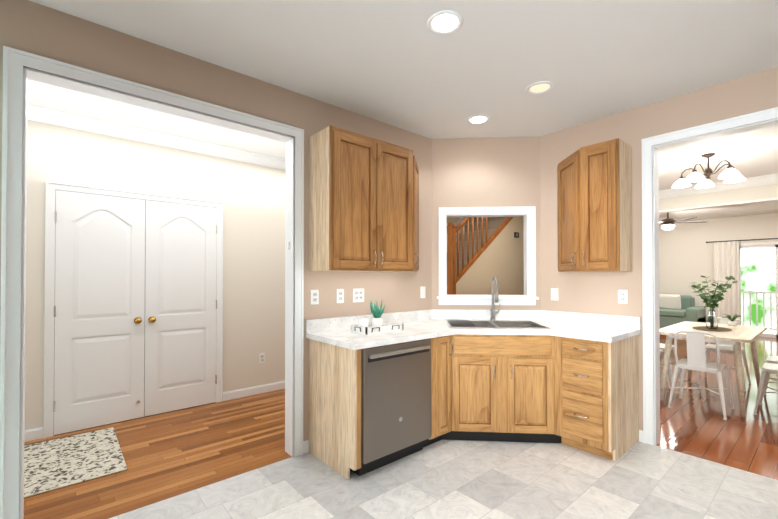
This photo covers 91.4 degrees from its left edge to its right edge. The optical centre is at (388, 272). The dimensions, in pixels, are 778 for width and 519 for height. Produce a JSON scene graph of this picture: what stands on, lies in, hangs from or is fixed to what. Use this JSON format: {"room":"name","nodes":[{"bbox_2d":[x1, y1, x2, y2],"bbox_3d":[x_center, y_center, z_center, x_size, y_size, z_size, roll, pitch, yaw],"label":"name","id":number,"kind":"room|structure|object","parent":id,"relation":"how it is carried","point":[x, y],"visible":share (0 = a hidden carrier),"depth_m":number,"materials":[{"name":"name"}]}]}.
{"room":"kitchen","nodes":[
{"label":"kitchen","id":0,"kind":"room"},
{"bbox_2d":[24,120,285,433],"bbox_3d":[-3.000,0.007,3.169,6.800,2.740,0.120,0,-1,-41],"label":"wall","id":1,"kind":"structure","parent":0,"point":[251,197],"depth_m":4.05,"materials":[{"name":"beige paint"}]},
{"bbox_2d":[24,427,42,441],"bbox_3d":[-4.162,1.321,2.067,3.375,0.090,0.013,0,-1,-41],"label":"baseboard","id":2,"kind":"structure","parent":1,"relation":"attached to","point":[33,434],"depth_m":3.13,"materials":[{"name":"white wood"}]},
{"bbox_2d":[43,181,222,438],"bbox_3d":[-2.317,0.308,3.615,1.424,2.147,0.088,0,-1,-41],"label":"double door","id":3,"kind":"structure","parent":1,"relation":"in","point":[133,323],"depth_m":3.55,"materials":[{"name":"white wood"}]},
{"bbox_2d":[27,104,285,169],"bbox_3d":[-2.887,-1.311,3.143,6.680,0.105,0.085,0,-1,-41],"label":"crown molding","id":4,"kind":"structure","parent":1,"relation":"attached to","point":[67,119],"depth_m":3.58,"materials":[{"name":"white"}]},
{"bbox_2d":[222,381,284,400],"bbox_3d":[-1.089,1.347,4.715,1.870,0.090,0.013,0,-1,-41],"label":"baseboard","id":5,"kind":"structure","parent":1,"relation":"attached to","point":[234,394],"depth_m":4.31,"materials":[{"name":"white wood"}]},
{"bbox_2d":[259,353,264,363],"bbox_3d":[-1.468,0.989,4.393,0.072,0.116,0.008,0,-1,-41],"label":"outlet","id":6,"kind":"object","parent":1,"relation":"attached to","point":[261,357],"visible":1,"depth_m":4.39,"materials":[{"name":"white plastic"}]},
{"bbox_2d":[0,0,431,440],"bbox_3d":[-1.417,-0.001,2.329,4.900,2.740,0.120,0,-1,-41],"label":"wall","id":7,"kind":"structure","parent":0,"point":[28,26],"depth_m":2.69,"materials":[{"name":"beige paint"}]},
{"bbox_2d":[0,46,303,518],"bbox_3d":[-1.312,0.137,2.418,1.614,2.466,0.162,0,-1,-41],"label":"door frame","id":8,"kind":"structure","parent":7,"relation":"attached to","point":[20,68],"depth_m":1.95,"materials":[{"name":"white wood"}]},
{"bbox_2d":[311,290,318,304],"bbox_3d":[-0.579,0.190,2.962,0.072,0.116,0.008,0,-1,-41],"label":"electrical outlet","id":9,"kind":"object","parent":7,"relation":"attached to","point":[314,297],"visible":1,"depth_m":2.96,"materials":[{"name":"white plastic"}]},
{"bbox_2d":[336,289,343,302],"bbox_3d":[-0.400,0.192,3.117,0.072,0.116,0.008,0,-1,-41],"label":"electrical outlet","id":10,"kind":"object","parent":7,"relation":"attached to","point":[340,295],"visible":1,"depth_m":3.12,"materials":[{"name":"white plastic"}]},
{"bbox_2d":[353,288,363,301],"bbox_3d":[-0.259,0.193,3.238,0.118,0.116,0.008,0,-1,-41],"label":"electrical outlet","id":11,"kind":"object","parent":7,"relation":"attached to","point":[358,295],"visible":1,"depth_m":3.23,"materials":[{"name":"white plastic"}]},
{"bbox_2d":[309,125,418,271],"bbox_3d":[-0.053,-0.530,3.184,1.178,1.035,0.366,0,-1,-41],"label":"upper cabinet","id":12,"kind":"object","parent":7,"relation":"attached to","point":[363,202],"visible":1,"depth_m":2.89,"materials":[{"name":"brown wood"}]},
{"bbox_2d":[420,286,425,297],"bbox_3d":[0.336,0.193,3.751,0.072,0.116,0.008,0,-1,-41],"label":"light switch","id":13,"kind":"object","parent":7,"relation":"attached to","point":[422,292],"visible":1,"depth_m":3.74,"materials":[{"name":"white plastic"}]},
{"bbox_2d":[24,334,777,518],"bbox_3d":[2.279,1.413,3.770,15.600,0.060,6.700,0,-1,-41],"label":"floor","id":14,"kind":"structure","parent":0,"point":[454,479],"depth_m":2.58,"materials":[{"name":"tile"}]},
{"bbox_2d":[24,427,126,497],"bbox_3d":[-2.370,1.368,2.801,0.630,0.011,0.960,0,-1,-41],"label":"rug","id":15,"kind":"object","parent":14,"relation":"on","point":[55,464],"visible":0.71,"depth_m":2.76,"materials":[{"name":"beige fabric"}]},
{"bbox_2d":[350,339,431,475],"bbox_3d":[-0.104,0.941,2.922,0.648,0.868,0.622,0,-1,-41],"label":"dishwasher","id":16,"kind":"object","parent":14,"relation":"on","point":[396,409],"visible":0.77,"depth_m":2.67,"materials":[{"name":"grey metal"}]},
{"bbox_2d":[423,335,452,445],"bbox_3d":[0.239,0.940,3.255,0.181,0.876,0.620,0,-1,-41],"label":"base cabinet","id":17,"kind":"object","parent":14,"relation":"on","point":[441,347],"depth_m":3.01,"materials":[{"name":"brown wood"}]},
{"bbox_2d":[453,350,500,441],"bbox_3d":[0.694,1.032,3.079,0.268,0.690,0.268,0,-1,-41],"label":"door","id":18,"kind":"structure","parent":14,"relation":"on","point":[476,377],"depth_m":3.07,"materials":[{"name":"brown wood"}]},
{"bbox_2d":[447,217,512,294],"bbox_3d":[1.035,-0.100,6.147,2.940,3.010,0.998,0,-1,-41],"label":"stair railing","id":19,"kind":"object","parent":14,"relation":"on","point":[466,250],"depth_m":5.84,"materials":[{"name":"brown wood"}]},
{"bbox_2d":[505,350,556,442],"bbox_3d":[1.134,1.031,3.046,0.268,0.690,0.268,0,-1,-41],"label":"door","id":20,"kind":"structure","parent":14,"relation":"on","point":[530,379],"depth_m":3.04,"materials":[{"name":"brown wood"}]},
{"bbox_2d":[561,336,632,459],"bbox_3d":[1.685,0.939,3.066,0.620,0.876,0.290,0,-1,-41],"label":"base cabinet","id":21,"kind":"object","parent":14,"relation":"on","point":[582,394],"depth_m":2.85,"materials":[{"name":"brown wood"}]},
{"bbox_2d":[305,319,640,349],"bbox_3d":[0.709,0.479,3.009,2.177,0.038,1.612,0,-1,-41],"label":"countertop","id":22,"kind":"structure","parent":21,"relation":"on","point":[409,332],"depth_m":2.98,"materials":[{"name":"stone"}]},
{"bbox_2d":[351,321,402,334],"bbox_3d":[-0.088,0.432,2.988,0.390,0.055,0.210,0,-1,-41],"label":"tray","id":23,"kind":"object","parent":22,"relation":"on","point":[387,326],"visible":0.98,"depth_m":2.91,"materials":[{"name":"white ceramic"}]},
{"bbox_2d":[358,318,370,326],"bbox_3d":[-0.184,0.403,2.939,0.110,0.095,0.080,0,-1,-41],"label":"mug","id":24,"kind":"object","parent":23,"relation":"on","point":[363,322],"visible":0.5,"depth_m":2.90,"materials":[{"name":"white ceramic"}]},
{"bbox_2d":[370,301,384,326],"bbox_3d":[-0.096,0.332,3.028,0.112,0.239,0.126,0,-1,-41],"label":"succulent pot","id":25,"kind":"object","parent":23,"relation":"on","point":[376,318],"visible":0.75,"depth_m":3.00,"materials":[{"name":"white ceramic"}]},
{"bbox_2d":[490,277,499,320],"bbox_3d":[1.026,0.253,3.666,0.196,0.428,0.169,0,-1,-41],"label":"faucet","id":26,"kind":"object","parent":22,"relation":"on","point":[493,311],"visible":1,"depth_m":3.71,"materials":[{"name":"silver metal"}]},
{"bbox_2d":[445,319,548,327],"bbox_3d":[0.944,0.565,3.434,0.836,0.229,0.506,0,-1,4],"label":"sink","id":27,"kind":"object","parent":22,"relation":"in","point":[462,323],"visible":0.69,"depth_m":3.64,"materials":[{"name":"silver metal"}]},
{"bbox_2d":[660,350,670,387],"bbox_3d":[3.069,0.986,4.619,0.458,0.811,0.485,0,-1,-41],"label":"chair","id":28,"kind":"object","parent":14,"relation":"on","point":[662,355],"visible":0.06,"depth_m":4.58,"materials":[{"name":"white"}]},
{"bbox_2d":[660,343,680,384],"bbox_3d":[3.470,0.989,4.950,0.458,0.811,0.485,0,-1,-41],"label":"chair","id":29,"kind":"object","parent":14,"relation":"on","point":[662,346],"visible":0.15,"depth_m":4.77,"materials":[{"name":"white"}]},
{"bbox_2d":[659,294,705,328],"bbox_3d":[6.488,0.981,9.514,0.970,0.914,2.100,0,-1,-41],"label":"sofa","id":30,"kind":"object","parent":14,"relation":"on","point":[675,309],"visible":0.33,"depth_m":8.91,"materials":[{"name":"green fabric"}]},
{"bbox_2d":[668,330,734,419],"bbox_3d":[3.185,0.979,3.882,0.485,0.811,0.458,0,-1,-41],"label":"chair","id":31,"kind":"object","parent":14,"relation":"on","point":[696,357],"visible":1,"depth_m":3.77,"materials":[{"name":"white metal"}]},
{"bbox_2d":[660,321,765,416],"bbox_3d":[3.666,1.014,4.309,1.420,0.753,0.780,0,-1,-41],"label":"dining table","id":32,"kind":"object","parent":14,"relation":"on","point":[736,336],"visible":0.81,"depth_m":4.12,"materials":[{"name":"brown wood"}]},
{"bbox_2d":[692,326,731,331],"bbox_3d":[3.666,0.635,4.313,0.480,0.004,0.340,0,-1,-41],"label":"placemat","id":33,"kind":"object","parent":32,"relation":"on","point":[718,329],"visible":0.83,"depth_m":4.24,"materials":[{"name":"brown"}]},
{"bbox_2d":[689,276,737,328],"bbox_3d":[3.632,0.331,4.292,0.569,0.602,0.451,0,-1,-41],"label":"vase","id":34,"kind":"object","parent":33,"relation":"on","point":[711,321],"visible":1,"depth_m":4.27,"materials":[{"name":"clear glass"}]},
{"bbox_2d":[722,314,741,325],"bbox_3d":[4.129,0.570,4.570,0.160,0.140,0.178,0,-1,-41],"label":"potted plant","id":35,"kind":"object","parent":32,"relation":"on","point":[731,322],"visible":1,"depth_m":4.55,"materials":[{"name":"green plant"}]},
{"bbox_2d":[696,317,750,391],"bbox_3d":[4.199,0.987,4.769,0.485,0.811,0.458,0,-1,-41],"label":"chair","id":36,"kind":"object","parent":14,"relation":"on","point":[723,348],"visible":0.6,"depth_m":4.75,"materials":[{"name":"white"}]},
{"bbox_2d":[753,363,777,414],"bbox_3d":[3.883,0.977,3.674,0.458,0.811,0.485,0,-1,-41],"label":"chair","id":37,"kind":"object","parent":14,"relation":"on","point":[770,368],"visible":1,"depth_m":3.71,"materials":[{"name":"white metal"}]},
{"bbox_2d":[764,356,777,394],"bbox_3d":[4.271,0.980,4.021,0.458,0.811,0.485,0,-1,-41],"label":"chair","id":38,"kind":"object","parent":14,"relation":"on","point":[772,359],"visible":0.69,"depth_m":4.13,"materials":[{"name":"white metal"}]},
{"bbox_2d":[27,0,777,221],"bbox_3d":[2.279,-1.407,3.797,15.600,0.100,7.100,0,-1,-41],"label":"ceiling","id":39,"kind":"structure","parent":0,"point":[398,64],"depth_m":2.44,"materials":[{"name":"white paint"}]},
{"bbox_2d":[427,10,462,34],"bbox_3d":[0.308,-1.370,2.086,0.196,0.007,0.196,0,-1,-41],"label":"recessed light","id":40,"kind":"object","parent":39,"relation":"in","point":[444,22],"visible":1,"depth_m":2.08,"materials":[{"name":"white plastic"}]},
{"bbox_2d":[467,115,489,123],"bbox_3d":[0.794,-1.358,3.376,0.196,0.007,0.196,0,-1,-41],"label":"recessed light","id":41,"kind":"object","parent":39,"relation":"in","point":[478,119],"visible":1,"depth_m":3.37,"materials":[{"name":"white"}]},
{"bbox_2d":[526,81,553,94],"bbox_3d":[1.113,-1.363,2.806,0.196,0.007,0.196,0,-1,-41],"label":"recessed light","id":42,"kind":"object","parent":39,"relation":"in","point":[539,87],"visible":1,"depth_m":2.80,"materials":[{"name":"white"}]},
{"bbox_2d":[659,212,707,229],"bbox_3d":[5.753,-1.098,7.896,1.290,0.440,1.258,0,-1,-41],"label":"ceiling fan","id":43,"kind":"object","parent":39,"relation":"hanging from","point":[667,223],"visible":0.69,"depth_m":7.76,"materials":[{"name":"brown metal"}]},
{"bbox_2d":[672,153,745,188],"bbox_3d":[3.639,-1.192,4.364,0.663,0.320,0.639,0,-1,-41],"label":"chandelier","id":44,"kind":"object","parent":39,"relation":"hanging from","point":[729,174],"visible":1,"depth_m":4.31,"materials":[{"name":"white glass"}]},
{"bbox_2d":[659,184,777,212],"bbox_3d":[5.699,-1.177,4.881,0.120,0.340,3.880,0,-1,-41],"label":"beam","id":45,"kind":"structure","parent":39,"relation":"attached to","point":[743,194],"depth_m":5.67,"materials":[{"name":"beige"}]},
{"bbox_2d":[659,174,777,211],"bbox_3d":[5.618,-1.177,4.811,0.095,0.340,3.880,0,-1,-41],"label":"crown molding","id":46,"kind":"structure","parent":45,"relation":"attached to","point":[746,183],"depth_m":5.62,"materials":[{"name":"white wood"}]},
{"bbox_2d":[447,217,471,241],"bbox_3d":[1.200,0.044,7.027,4.600,2.740,0.117,0,-1,-41],"label":"wall","id":47,"kind":"structure","parent":0,"point":[452,219],"depth_m":6.99,"materials":[{"name":"beige paint"}]},
{"bbox_2d":[432,136,540,309],"bbox_3d":[0.973,0.014,3.863,1.195,2.740,0.120,0,-1,4],"label":"wall","id":48,"kind":"structure","parent":0,"point":[489,172],"depth_m":3.81,"materials":[{"name":"beige paint"}]},
{"bbox_2d":[303,430,642,453],"bbox_3d":[0.388,1.309,0.756,5.600,0.090,4.600,0,-1,-41],"label":"baseboard","id":49,"kind":"structure","parent":48,"relation":"attached to","point":[306,446],"depth_m":2.91,"materials":[{"name":"white wood"}]},
{"bbox_2d":[305,309,640,332],"bbox_3d":[0.710,0.410,3.016,2.186,0.099,1.621,0,-1,-41],"label":"backsplash","id":50,"kind":"structure","parent":48,"relation":"attached to","point":[347,322],"depth_m":3.52,"materials":[{"name":"stone"}]},
{"bbox_2d":[437,206,538,304],"bbox_3d":[0.979,-0.167,3.850,0.992,0.981,0.192,0,-1,4],"label":"trim","id":51,"kind":"structure","parent":48,"relation":"attached to","point":[528,215],"depth_m":3.79,"materials":[{"name":"white wood"}]},
{"bbox_2d":[456,217,523,294],"bbox_3d":[1.433,0.033,5.899,3.220,2.740,0.050,0,-1,-41],"label":"wall","id":52,"kind":"structure","parent":0,"point":[501,258],"depth_m":6.22,"materials":[{"name":"beige paint"}]},
{"bbox_2d":[540,67,777,430],"bbox_3d":[2.783,-0.001,2.371,0.120,2.740,3.900,0,-1,-41],"label":"wall","id":53,"kind":"structure","parent":0,"point":[589,292],"depth_m":3.18,"materials":[{"name":"beige paint"}]},
{"bbox_2d":[551,288,557,299],"bbox_3d":[1.591,0.207,3.652,0.008,0.116,0.072,0,-1,-41],"label":"light switch","id":54,"kind":"object","parent":53,"relation":"attached to","point":[554,293],"visible":1,"depth_m":3.65,"materials":[{"name":"white plastic"}]},
{"bbox_2d":[557,138,632,271],"bbox_3d":[1.683,-0.529,3.277,0.366,1.035,0.623,0,-1,-41],"label":"upper cabinet","id":55,"kind":"object","parent":53,"relation":"attached to","point":[594,203],"visible":1,"depth_m":3.09,"materials":[{"name":"brown wood"}]},
{"bbox_2d":[618,290,627,303],"bbox_3d":[1.974,0.202,3.208,0.008,0.116,0.072,0,-1,-41],"label":"electrical outlet","id":56,"kind":"object","parent":53,"relation":"attached to","point":[622,296],"visible":1,"depth_m":3.20,"materials":[{"name":"white plastic"}]},
{"bbox_2d":[641,107,777,445],"bbox_3d":[2.441,0.140,2.767,0.162,2.466,0.982,0,-1,-41],"label":"door frame","id":57,"kind":"structure","parent":53,"relation":"attached to","point":[652,146],"depth_m":3.05,"materials":[{"name":"white wood"}]},
{"bbox_2d":[659,213,777,317],"bbox_3d":[8.266,0.060,8.692,0.120,2.740,6.320,0,-1,-41],"label":"wall","id":58,"kind":"structure","parent":0,"point":[685,254],"depth_m":9.36,"materials":[{"name":"beige paint"}]},
{"bbox_2d":[706,238,777,324],"bbox_3d":[8.443,0.321,8.280,0.143,2.170,2.370,0,-1,-41],"label":"curtain","id":59,"kind":"object","parent":58,"relation":"hanging from","point":[726,258],"visible":0.73,"depth_m":8.87,"materials":[{"name":"white fabric"}]},
{"bbox_2d":[739,241,777,337],"bbox_3d":[8.539,0.366,8.336,0.108,2.120,1.470,0,-1,-41],"label":"sliding glass door","id":60,"kind":"structure","parent":58,"relation":"in","point":[769,244],"depth_m":8.48,"materials":[{"name":"white"}]},
{"label":"outside","id":61,"kind":"structure","parent":0,"visible":0},
{"bbox_2d":[741,247,775,333],"bbox_3d":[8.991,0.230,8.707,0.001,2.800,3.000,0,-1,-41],"label":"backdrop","id":62,"kind":"structure","parent":61,"point":[758,269],"depth_m":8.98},
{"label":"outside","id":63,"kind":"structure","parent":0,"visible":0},
{"bbox_2d":[741,291,775,329],"bbox_3d":[8.802,0.958,8.537,0.500,1.060,3.000,0,-1,-41],"label":"rail","id":64,"kind":"object","parent":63,"point":[763,293],"visible":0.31,"depth_m":8.87,"materials":[{"name":"white wood"}]}
]}

